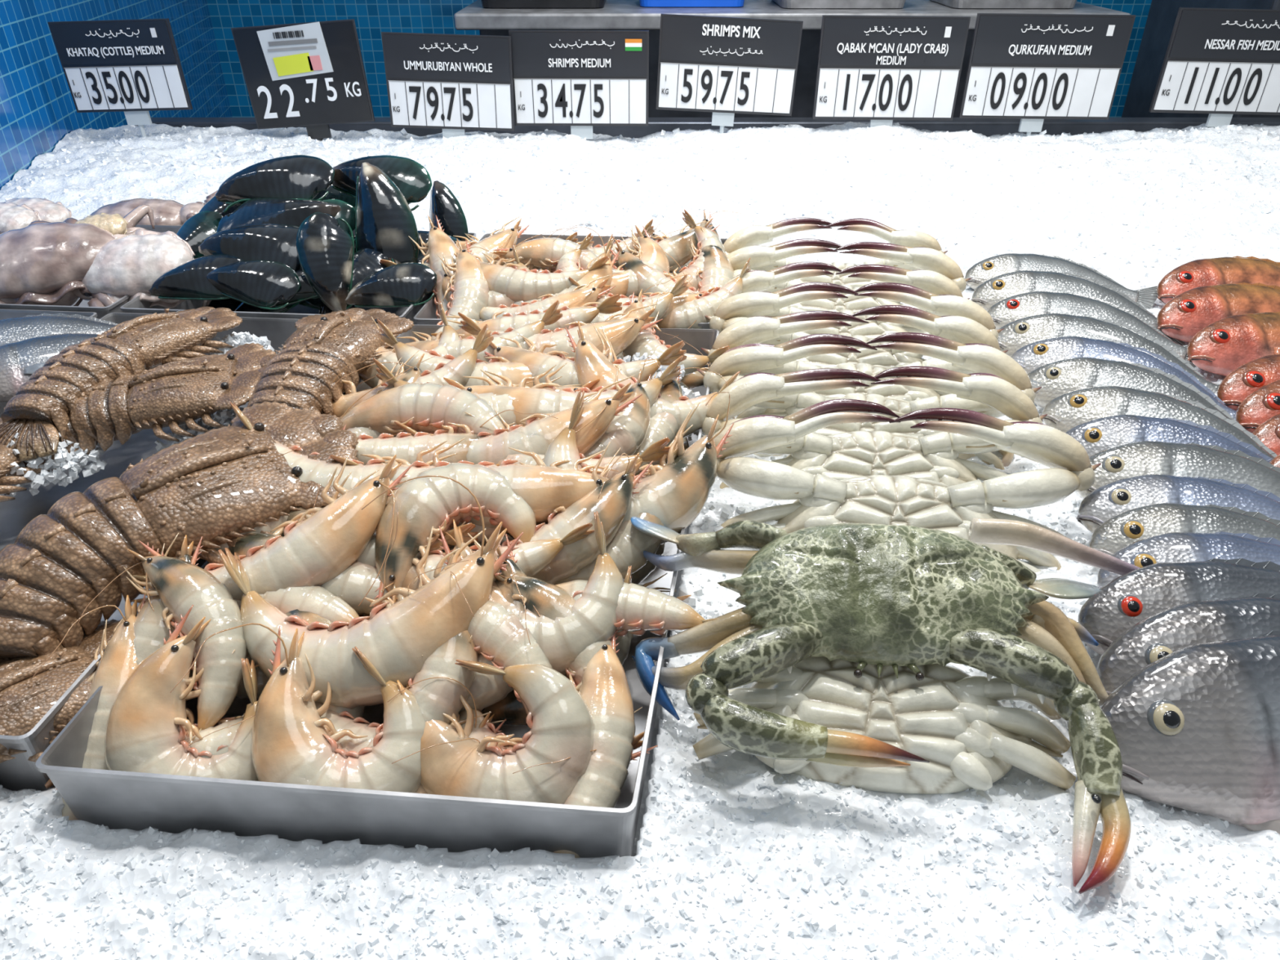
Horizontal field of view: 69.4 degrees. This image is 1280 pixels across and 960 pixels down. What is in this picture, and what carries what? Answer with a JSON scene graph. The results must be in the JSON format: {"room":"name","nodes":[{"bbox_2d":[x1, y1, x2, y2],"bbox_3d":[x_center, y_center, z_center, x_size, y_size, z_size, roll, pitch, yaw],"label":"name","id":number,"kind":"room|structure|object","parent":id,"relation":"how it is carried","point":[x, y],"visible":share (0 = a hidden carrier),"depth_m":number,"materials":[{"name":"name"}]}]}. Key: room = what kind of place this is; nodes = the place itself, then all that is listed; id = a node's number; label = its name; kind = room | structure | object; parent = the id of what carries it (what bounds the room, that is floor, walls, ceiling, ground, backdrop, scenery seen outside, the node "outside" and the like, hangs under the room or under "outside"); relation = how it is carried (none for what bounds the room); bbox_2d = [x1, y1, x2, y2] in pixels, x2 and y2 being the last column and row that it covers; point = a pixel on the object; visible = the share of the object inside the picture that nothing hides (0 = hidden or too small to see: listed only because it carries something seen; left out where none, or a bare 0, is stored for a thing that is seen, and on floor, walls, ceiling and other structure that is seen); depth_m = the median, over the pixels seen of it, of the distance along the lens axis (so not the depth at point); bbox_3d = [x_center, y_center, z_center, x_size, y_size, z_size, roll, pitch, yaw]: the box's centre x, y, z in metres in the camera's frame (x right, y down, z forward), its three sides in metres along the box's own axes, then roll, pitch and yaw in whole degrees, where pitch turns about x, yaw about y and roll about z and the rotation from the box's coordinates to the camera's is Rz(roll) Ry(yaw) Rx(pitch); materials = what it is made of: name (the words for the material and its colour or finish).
{"room":"food shop","nodes":[
{"label":"food shop","id":0,"kind":"room"},
{"bbox_2d":[0,0,232,190],"bbox_3d":[-1.170,-1.087,1.740,0.001,2.600,2.960,-6,33,-10],"label":"wall","id":1,"kind":"structure","parent":0,"point":[37,109],"depth_m":1.83,"materials":[{"name":"blue tile"}]},
{"bbox_2d":[207,0,1151,117],"bbox_3d":[1.000,-1.855,2.968,5.000,2.600,0.001,0,32,0],"label":"wall","id":2,"kind":"structure","parent":0,"point":[371,18],"depth_m":3.15,"materials":[{"name":"teal tile"}]},
{"label":"floor","id":3,"kind":"structure","parent":0,"visible":0},
{"bbox_2d":[133,117,1279,138],"bbox_3d":[0.600,0.102,1.431,3.440,0.870,2.080,0,32,0],"label":"ledge","id":4,"kind":"structure","parent":3,"relation":"on","point":[985,126],"depth_m":2.04,"materials":[{"name":"metal"}]},
{"bbox_2d":[0,121,1279,959],"bbox_3d":[0.567,-0.206,1.192,3.505,0.165,2.040,0,32,0],"label":"bed","id":5,"kind":"object","parent":4,"relation":"on","point":[955,888],"visible":0.3,"depth_m":0.48,"materials":[{"name":"white ice"}]},
{"bbox_2d":[4,197,71,222],"bbox_3d":[-0.822,-0.360,1.248,0.107,0.034,0.076,3,32,4],"label":"cuttlefish","id":6,"kind":"object","parent":5,"relation":"on","point":[49,211],"visible":0.34,"depth_m":1.24,"materials":[{"name":"white food"}]},
{"bbox_2d":[0,308,97,319],"bbox_3d":[-0.752,-0.007,0.762,0.310,0.065,0.568,3,32,5],"label":"steel tray","id":7,"kind":"object","parent":5,"relation":"on","point":[4,313],"visible":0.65,"depth_m":0.97,"materials":[{"name":"silver metal"}]},
{"bbox_2d":[0,217,114,304],"bbox_3d":[-0.693,-0.225,1.038,0.227,0.127,0.216,-9,33,-15],"label":"cuttlefish","id":8,"kind":"object","parent":7,"relation":"on","point":[41,262],"visible":0.87,"depth_m":1.00,"materials":[{"name":"food"}]},
{"bbox_2d":[74,212,128,234],"bbox_3d":[-0.615,-0.285,1.049,0.064,0.027,0.041,-3,32,-5],"label":"cuttlefish","id":9,"kind":"object","parent":8,"relation":"on","point":[115,224],"visible":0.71,"depth_m":1.04,"materials":[{"name":"beige food"}]},
{"bbox_2d":[0,330,106,401],"bbox_3d":[-0.509,-0.106,0.857,0.222,0.050,0.074,-15,35,-23],"label":"fish","id":10,"kind":"object","parent":5,"relation":"on","point":[19,360],"visible":0.35,"depth_m":0.83},
{"bbox_2d":[0,618,120,763],"bbox_3d":[-0.362,0.140,0.494,0.094,0.048,0.213,22,38,31],"label":"slipper lobster","id":11,"kind":"object","parent":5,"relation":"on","point":[24,702],"visible":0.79,"depth_m":0.50},
{"bbox_2d":[0,401,358,663],"bbox_3d":[-0.316,0.040,0.594,0.139,0.093,0.297,26,40,35],"label":"slipper lobster","id":12,"kind":"object","parent":11,"relation":"on","point":[209,485],"visible":0.91,"depth_m":0.57},
{"bbox_2d":[0,204,155,306],"bbox_3d":[-0.668,-0.221,1.033,0.210,0.117,0.195,-3,32,-5],"label":"cuttlefish","id":13,"kind":"object","parent":5,"relation":"on","point":[136,215],"visible":0.24,"depth_m":1.02,"materials":[{"name":"grey food"}]},
{"bbox_2d":[81,228,195,302],"bbox_3d":[-0.562,-0.237,1.028,0.130,0.066,0.076,-2,32,-3],"label":"cuttlefish","id":14,"kind":"object","parent":13,"relation":"on","point":[129,264],"visible":0.84,"depth_m":1.01,"materials":[{"name":"white food"}]},
{"bbox_2d":[0,311,178,346],"bbox_3d":[-0.560,-0.129,0.893,0.222,0.050,0.074,-12,34,-18],"label":"fish","id":15,"kind":"object","parent":5,"relation":"on","point":[12,330],"visible":0.28,"depth_m":0.89},
{"bbox_2d":[0,224,181,319],"bbox_3d":[-0.701,-0.238,1.131,0.317,0.065,0.290,3,32,4],"label":"steel tray","id":16,"kind":"object","parent":5,"relation":"on","point":[114,307],"visible":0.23,"depth_m":0.99,"materials":[{"name":"grey metal"}]},
{"bbox_2d":[0,201,41,234],"bbox_3d":[-0.802,-0.329,1.164,0.091,0.034,0.064,13,34,20],"label":"cuttlefish","id":17,"kind":"object","parent":16,"relation":"on","point":[12,215],"visible":0.64,"depth_m":1.15,"materials":[{"name":"white food"}]},
{"bbox_2d":[47,18,192,137],"bbox_3d":[-0.971,-0.747,1.755,0.221,0.227,0.019,-1,32,1],"label":"price sign","id":18,"kind":"object","parent":5,"relation":"on","point":[133,68],"visible":0.98,"depth_m":1.73,"materials":[{"name":"plastic"}]},
{"bbox_2d":[89,190,217,226],"bbox_3d":[-0.662,-0.360,1.271,0.189,0.049,0.198,-3,32,-4],"label":"cuttlefish","id":19,"kind":"object","parent":5,"relation":"on","point":[166,212],"visible":0.36,"depth_m":1.25,"materials":[{"name":"grey food"}]},
{"bbox_2d":[150,298,188,308],"bbox_3d":[-0.552,-0.224,1.050,0.107,0.037,0.074,3,32,5],"label":"cuttlefish","id":20,"kind":"object","parent":5,"relation":"on","point":[170,304],"visible":0.17,"depth_m":1.03,"materials":[{"name":"beige food"}]},
{"bbox_2d":[0,312,360,791],"bbox_3d":[-0.434,0.006,0.739,0.310,0.065,0.569,4,32,6],"label":"steel tray","id":21,"kind":"object","parent":5,"relation":"on","point":[19,773],"visible":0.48,"depth_m":0.77,"materials":[{"name":"silver metal"}]},
{"bbox_2d":[0,417,49,502],"bbox_3d":[-0.531,0.021,0.664,0.112,0.057,0.254,4,32,6],"label":"slipper lobster","id":22,"kind":"object","parent":21,"relation":"on","point":[7,457],"visible":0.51,"depth_m":0.70},
{"bbox_2d":[0,306,242,460],"bbox_3d":[-0.459,-0.103,0.808,0.115,0.055,0.262,11,34,17],"label":"slipper lobster","id":23,"kind":"object","parent":22,"relation":"on","point":[43,402],"visible":0.9,"depth_m":0.77},
{"bbox_2d":[4,342,276,495],"bbox_3d":[-0.416,-0.056,0.772,0.237,0.084,0.108,-7,33,-11],"label":"slipper lobster","id":24,"kind":"object","parent":21,"relation":"on","point":[171,394],"visible":0.8,"depth_m":0.74},
{"bbox_2d":[246,307,413,415],"bbox_3d":[-0.277,-0.094,0.792,0.116,0.059,0.260,3,31,5],"label":"slipper lobster","id":25,"kind":"object","parent":21,"relation":"on","point":[301,375],"visible":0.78,"depth_m":0.77},
{"bbox_2d":[120,232,476,337],"bbox_3d":[-0.383,-0.224,1.109,0.318,0.065,0.292,3,32,4],"label":"steel tray","id":26,"kind":"object","parent":5,"relation":"on","point":[135,305],"visible":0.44,"depth_m":1.00,"materials":[{"name":"silver metal"}]},
{"bbox_2d":[231,18,374,141],"bbox_3d":[-0.649,-0.757,1.807,0.245,0.259,0.021,0,32,-1],"label":"price sign","id":27,"kind":"object","parent":5,"relation":"on","point":[312,75],"visible":0.97,"depth_m":1.78,"materials":[{"name":"plastic"}]},
{"bbox_2d":[35,324,719,857],"bbox_3d":[-0.112,0.023,0.713,0.316,0.065,0.597,4,32,6],"label":"steel tray","id":28,"kind":"object","parent":5,"relation":"on","point":[113,799],"visible":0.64,"depth_m":0.47,"materials":[{"name":"silver metal"}]},
{"bbox_2d":[29,288,740,857],"bbox_3d":[-0.126,-0.007,0.688,0.397,0.187,0.625,3,32,5],"label":"pile","id":29,"kind":"object","parent":28,"relation":"on","point":[482,538],"visible":0.96,"depth_m":0.54,"materials":[{"name":"beige food"}]},
{"bbox_2d":[381,31,515,137],"bbox_3d":[-0.370,-0.744,1.817,0.244,0.241,0.019,1,32,-1],"label":"price sign","id":30,"kind":"object","parent":5,"relation":"on","point":[455,84],"visible":1,"depth_m":1.79,"materials":[{"name":"plastic"}]},
{"bbox_2d":[413,233,727,328],"bbox_3d":[-0.058,-0.210,1.085,0.334,0.065,0.294,2,32,3],"label":"steel tray","id":31,"kind":"object","parent":5,"relation":"on","point":[426,315],"visible":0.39,"depth_m":1.02,"materials":[{"name":"silver metal"}]},
{"bbox_2d":[379,208,753,339],"bbox_3d":[-0.081,-0.240,1.059,0.422,0.125,0.389,3,32,4],"label":"pile","id":32,"kind":"object","parent":31,"relation":"on","point":[687,271],"visible":0.83,"depth_m":0.99,"materials":[{"name":"beige food"}]},
{"bbox_2d":[508,30,648,138],"bbox_3d":[-0.117,-0.755,1.827,0.267,0.242,0.019,0,32,0],"label":"price sign","id":33,"kind":"object","parent":5,"relation":"on","point":[581,80],"visible":0.99,"depth_m":1.80,"materials":[{"name":"plastic"}]},
{"bbox_2d":[0,122,1279,959],"bbox_3d":[0.245,-0.249,1.120,2.771,0.084,1.856,0,32,0],"label":"crushed ice","id":34,"kind":"object","parent":5,"relation":"on","point":[224,418],"visible":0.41,"depth_m":0.46,"materials":[{"name":"white ice"}]},
{"bbox_2d":[655,13,803,133],"bbox_3d":[0.172,-0.788,1.836,0.281,0.248,0.020,0,32,0],"label":"price sign","id":35,"kind":"object","parent":5,"relation":"on","point":[725,67],"visible":1,"depth_m":1.81,"materials":[{"name":"plastic"}]},
{"bbox_2d":[723,217,947,288],"bbox_3d":[0.231,-0.229,1.098,0.288,0.130,0.133,-1,32,-1],"label":"crab","id":36,"kind":"object","parent":5,"relation":"on","point":[753,235],"visible":0.32,"depth_m":1.11},
{"bbox_2d":[722,262,969,340],"bbox_3d":[0.212,-0.146,0.969,0.283,0.131,0.124,0,32,0],"label":"crab","id":37,"kind":"object","parent":5,"relation":"on","point":[935,282],"visible":0.35,"depth_m":0.98},
{"bbox_2d":[727,238,971,327],"bbox_3d":[0.222,-0.183,1.028,0.295,0.133,0.131,3,32,4],"label":"crab","id":38,"kind":"object","parent":5,"relation":"on","point":[921,258],"visible":0.41,"depth_m":1.03},
{"bbox_2d":[701,305,1008,418],"bbox_3d":[0.202,-0.074,0.855,0.290,0.140,0.126,1,32,1],"label":"crab","id":39,"kind":"object","parent":5,"relation":"on","point":[756,329],"visible":0.37,"depth_m":0.86},
{"bbox_2d":[705,282,1004,368],"bbox_3d":[0.207,-0.107,0.908,0.298,0.140,0.129,4,32,6],"label":"crab","id":40,"kind":"object","parent":5,"relation":"on","point":[734,308],"visible":0.28,"depth_m":0.91},
{"bbox_2d":[696,332,1041,469],"bbox_3d":[0.195,-0.038,0.798,0.300,0.147,0.127,3,32,5],"label":"crab","id":41,"kind":"object","parent":5,"relation":"on","point":[975,357],"visible":0.27,"depth_m":0.80},
{"bbox_2d":[702,365,1047,501],"bbox_3d":[0.190,-0.003,0.745,0.293,0.144,0.122,0,32,0],"label":"crab","id":42,"kind":"object","parent":5,"relation":"on","point":[842,455],"visible":0.59,"depth_m":0.75},
{"bbox_2d":[692,655,1075,794],"bbox_3d":[0.132,0.130,0.516,0.204,0.054,0.083,3,32,5],"label":"crab","id":43,"kind":"object","parent":5,"relation":"on","point":[955,720],"visible":0.8,"depth_m":0.49},
{"bbox_2d":[630,516,1140,893],"bbox_3d":[0.143,0.076,0.535,0.348,0.090,0.236,12,34,18],"label":"crab","id":44,"kind":"object","parent":5,"relation":"on","point":[895,596],"visible":0.99,"depth_m":0.51},
{"bbox_2d":[812,15,970,127],"bbox_3d":[0.490,-0.780,1.841,0.283,0.258,0.019,0,32,0],"label":"price sign","id":45,"kind":"object","parent":5,"relation":"on","point":[881,70],"visible":1,"depth_m":1.81,"materials":[{"name":"plastic"}]},
{"bbox_2d":[712,399,1101,572],"bbox_3d":[0.186,0.036,0.672,0.303,0.152,0.123,2,32,3],"label":"crab","id":46,"kind":"object","parent":5,"relation":"on","point":[821,500],"visible":0.55,"depth_m":0.67},
{"bbox_2d":[958,13,1135,136],"bbox_3d":[0.796,-0.782,1.839,0.301,0.260,0.019,1,32,0],"label":"price sign","id":47,"kind":"object","parent":5,"relation":"on","point":[1033,68],"visible":0.99,"depth_m":1.81,"materials":[{"name":"plastic"}]},
{"bbox_2d":[964,253,1158,309],"bbox_3d":[0.503,-0.225,1.083,0.236,0.058,0.075,9,33,13],"label":"fish","id":48,"kind":"object","parent":5,"relation":"on","point":[985,269],"visible":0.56,"depth_m":1.08},
{"bbox_2d":[970,270,1185,345],"bbox_3d":[0.495,-0.181,1.018,0.250,0.069,0.075,13,34,20],"label":"fish","id":49,"kind":"object","parent":5,"relation":"on","point":[997,288],"visible":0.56,"depth_m":1.02},
{"bbox_2d":[987,291,1196,368],"bbox_3d":[0.487,-0.149,0.966,0.242,0.063,0.075,14,35,22],"label":"fish","id":50,"kind":"object","parent":5,"relation":"on","point":[1015,307],"visible":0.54,"depth_m":0.97},
{"bbox_2d":[997,312,1219,393],"bbox_3d":[0.470,-0.106,0.897,0.254,0.070,0.076,20,37,28],"label":"fish","id":51,"kind":"object","parent":5,"relation":"on","point":[1016,334],"visible":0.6,"depth_m":0.91},
{"bbox_2d":[1011,335,1236,420],"bbox_3d":[0.465,-0.079,0.852,0.245,0.063,0.076,21,38,30],"label":"fish","id":52,"kind":"object","parent":5,"relation":"on","point":[1033,355],"visible":0.38,"depth_m":0.87},
{"bbox_2d":[1027,357,1252,433],"bbox_3d":[0.457,-0.054,0.813,0.235,0.066,0.070,20,37,28],"label":"fish","id":53,"kind":"object","parent":5,"relation":"on","point":[1055,379],"visible":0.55,"depth_m":0.83},
{"bbox_2d":[1040,385,1277,458],"bbox_3d":[0.457,-0.019,0.756,0.250,0.066,0.077,23,39,32],"label":"fish","id":54,"kind":"object","parent":5,"relation":"on","point":[1069,410],"visible":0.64,"depth_m":0.78},
{"bbox_2d":[1065,414,1272,462],"bbox_3d":[0.451,0.004,0.722,0.240,0.070,0.070,16,35,24],"label":"fish","id":55,"kind":"object","parent":5,"relation":"on","point":[1095,436],"visible":0.37,"depth_m":0.74},
{"bbox_2d":[1075,440,1279,498],"bbox_3d":[0.456,0.026,0.684,0.254,0.068,0.078,13,34,20],"label":"fish","id":56,"kind":"object","parent":5,"relation":"on","point":[1144,457],"visible":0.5,"depth_m":0.70},
{"bbox_2d":[1076,473,1279,533],"bbox_3d":[0.437,0.047,0.646,0.245,0.059,0.078,13,34,19],"label":"fish","id":57,"kind":"object","parent":5,"relation":"on","point":[1108,500],"visible":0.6,"depth_m":0.66},
{"bbox_2d":[1077,558,1279,655],"bbox_3d":[0.400,0.101,0.559,0.262,0.072,0.078,5,32,7],"label":"fish","id":58,"kind":"object","parent":5,"relation":"on","point":[1133,597],"visible":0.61,"depth_m":0.56},
{"bbox_2d":[1089,502,1279,555],"bbox_3d":[0.427,0.068,0.618,0.236,0.065,0.071,12,34,18],"label":"fish","id":59,"kind":"object","parent":5,"relation":"on","point":[1129,526],"visible":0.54,"depth_m":0.63},
{"bbox_2d":[1096,593,1279,695],"bbox_3d":[0.408,0.123,0.522,0.293,0.081,0.086,3,32,4],"label":"fish","id":60,"kind":"object","parent":5,"relation":"on","point":[1166,632],"visible":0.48,"depth_m":0.53},
{"bbox_2d":[1097,531,1279,588],"bbox_3d":[0.424,0.084,0.590,0.250,0.063,0.078,8,33,13],"label":"fish","id":61,"kind":"object","parent":5,"relation":"on","point":[1170,547],"visible":0.22,"depth_m":0.60},
{"bbox_2d":[1100,630,1279,834],"bbox_3d":[0.403,0.145,0.489,0.330,0.091,0.097,0,32,1],"label":"fish","id":62,"kind":"object","parent":5,"relation":"on","point":[1196,728],"visible":0.87,"depth_m":0.48},
{"bbox_2d":[1148,7,1279,127],"bbox_3d":[1.175,-0.790,1.835,0.296,0.258,0.019,1,32,-1],"label":"price sign","id":63,"kind":"object","parent":5,"relation":"on","point":[1220,63],"visible":1,"depth_m":1.81,"materials":[{"name":"plastic"}]},
{"bbox_2d":[1156,282,1279,342],"bbox_3d":[0.683,-0.165,0.981,0.268,0.065,0.086,1,32,1],"label":"fish","id":64,"kind":"object","parent":5,"relation":"on","point":[1192,310],"visible":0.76,"depth_m":0.97},
{"bbox_2d":[1156,256,1279,303],"bbox_3d":[0.725,-0.212,1.056,0.268,0.065,0.086,1,32,1],"label":"fish","id":65,"kind":"object","parent":5,"relation":"on","point":[1195,273],"visible":0.6,"depth_m":1.05},
{"bbox_2d":[1186,311,1279,376],"bbox_3d":[0.675,-0.121,0.910,0.268,0.065,0.086,2,32,3],"label":"fish","id":66,"kind":"object","parent":5,"relation":"on","point":[1225,344],"visible":0.83,"depth_m":0.90},
{"bbox_2d":[1217,354,1279,410],"bbox_3d":[0.654,-0.070,0.828,0.268,0.065,0.086,2,32,4],"label":"fish","id":67,"kind":"object","parent":5,"relation":"on","point":[1251,375],"visible":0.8,"depth_m":0.83},
{"bbox_2d":[1235,379,1279,432],"bbox_3d":[0.648,-0.045,0.788,0.268,0.065,0.086,3,32,5],"label":"fish","id":68,"kind":"object","parent":5,"relation":"on","point":[1263,404],"visible":0.73,"depth_m":0.79},
{"bbox_2d":[1252,413,1279,455],"bbox_3d":[0.627,-0.015,0.741,0.268,0.065,0.086,4,32,6],"label":"fish","id":69,"kind":"object","parent":5,"relation":"on","point":[1268,432],"visible":0.43,"depth_m":0.75},
{"bbox_2d":[1269,454,1279,467],"bbox_3d":[0.608,0.018,0.688,0.268,0.065,0.086,7,33,11],"label":"fish","id":70,"kind":"object","parent":5,"relation":"on","point":[1275,461],"visible":0.09,"depth_m":0.71},
{"bbox_2d":[453,0,1130,117],"bbox_3d":[0.360,-0.944,2.653,1.600,1.390,0.640,0,32,0],"label":"counter","id":71,"kind":"object","parent":3,"relation":"on","point":[615,15],"visible":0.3,"depth_m":2.24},
{"bbox_2d":[480,0,605,8],"bbox_3d":[-0.240,-1.289,2.355,0.364,0.130,0.344,0,32,0],"label":"crate","id":72,"kind":"object","parent":71,"relation":"on","point":[486,3],"visible":1,"depth_m":2.27,"materials":[{"name":"plastic"}]},
{"bbox_2d":[639,0,744,6],"bbox_3d":[0.130,-1.314,2.363,0.324,0.164,0.324,0,32,0],"label":"crate","id":73,"kind":"object","parent":71,"relation":"on","point":[642,2],"visible":1,"depth_m":2.29,"materials":[{"name":"plastic"}]},
{"bbox_2d":[453,0,1130,30],"bbox_3d":[0.360,-1.254,2.459,1.600,0.036,0.640,0,32,0],"label":"countertop","id":74,"kind":"structure","parent":71,"relation":"on","point":[615,15],"depth_m":2.19,"materials":[{"name":"metal"}]},
{"bbox_2d":[772,0,905,8],"bbox_3d":[0.500,-1.274,2.341,0.364,0.120,0.324,0,32,0],"label":"basin","id":75,"kind":"object","parent":71,"relation":"on","point":[783,3],"visible":1,"depth_m":2.26,"materials":[{"name":"grey metal"}]},
{"bbox_2d":[931,0,1076,8],"bbox_3d":[0.920,-1.274,2.341,0.364,0.120,0.324,0,32,0],"label":"basin","id":76,"kind":"object","parent":71,"relation":"on","point":[952,3],"visible":1,"depth_m":2.26,"materials":[{"name":"grey metal"}]},
{"bbox_2d":[1121,0,1279,117],"bbox_3d":[2.050,-0.906,2.677,1.100,1.300,0.600,0,32,0],"label":"cabinet","id":77,"kind":"object","parent":3,"relation":"on","point":[1162,14],"visible":0.02,"depth_m":2.69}
]}

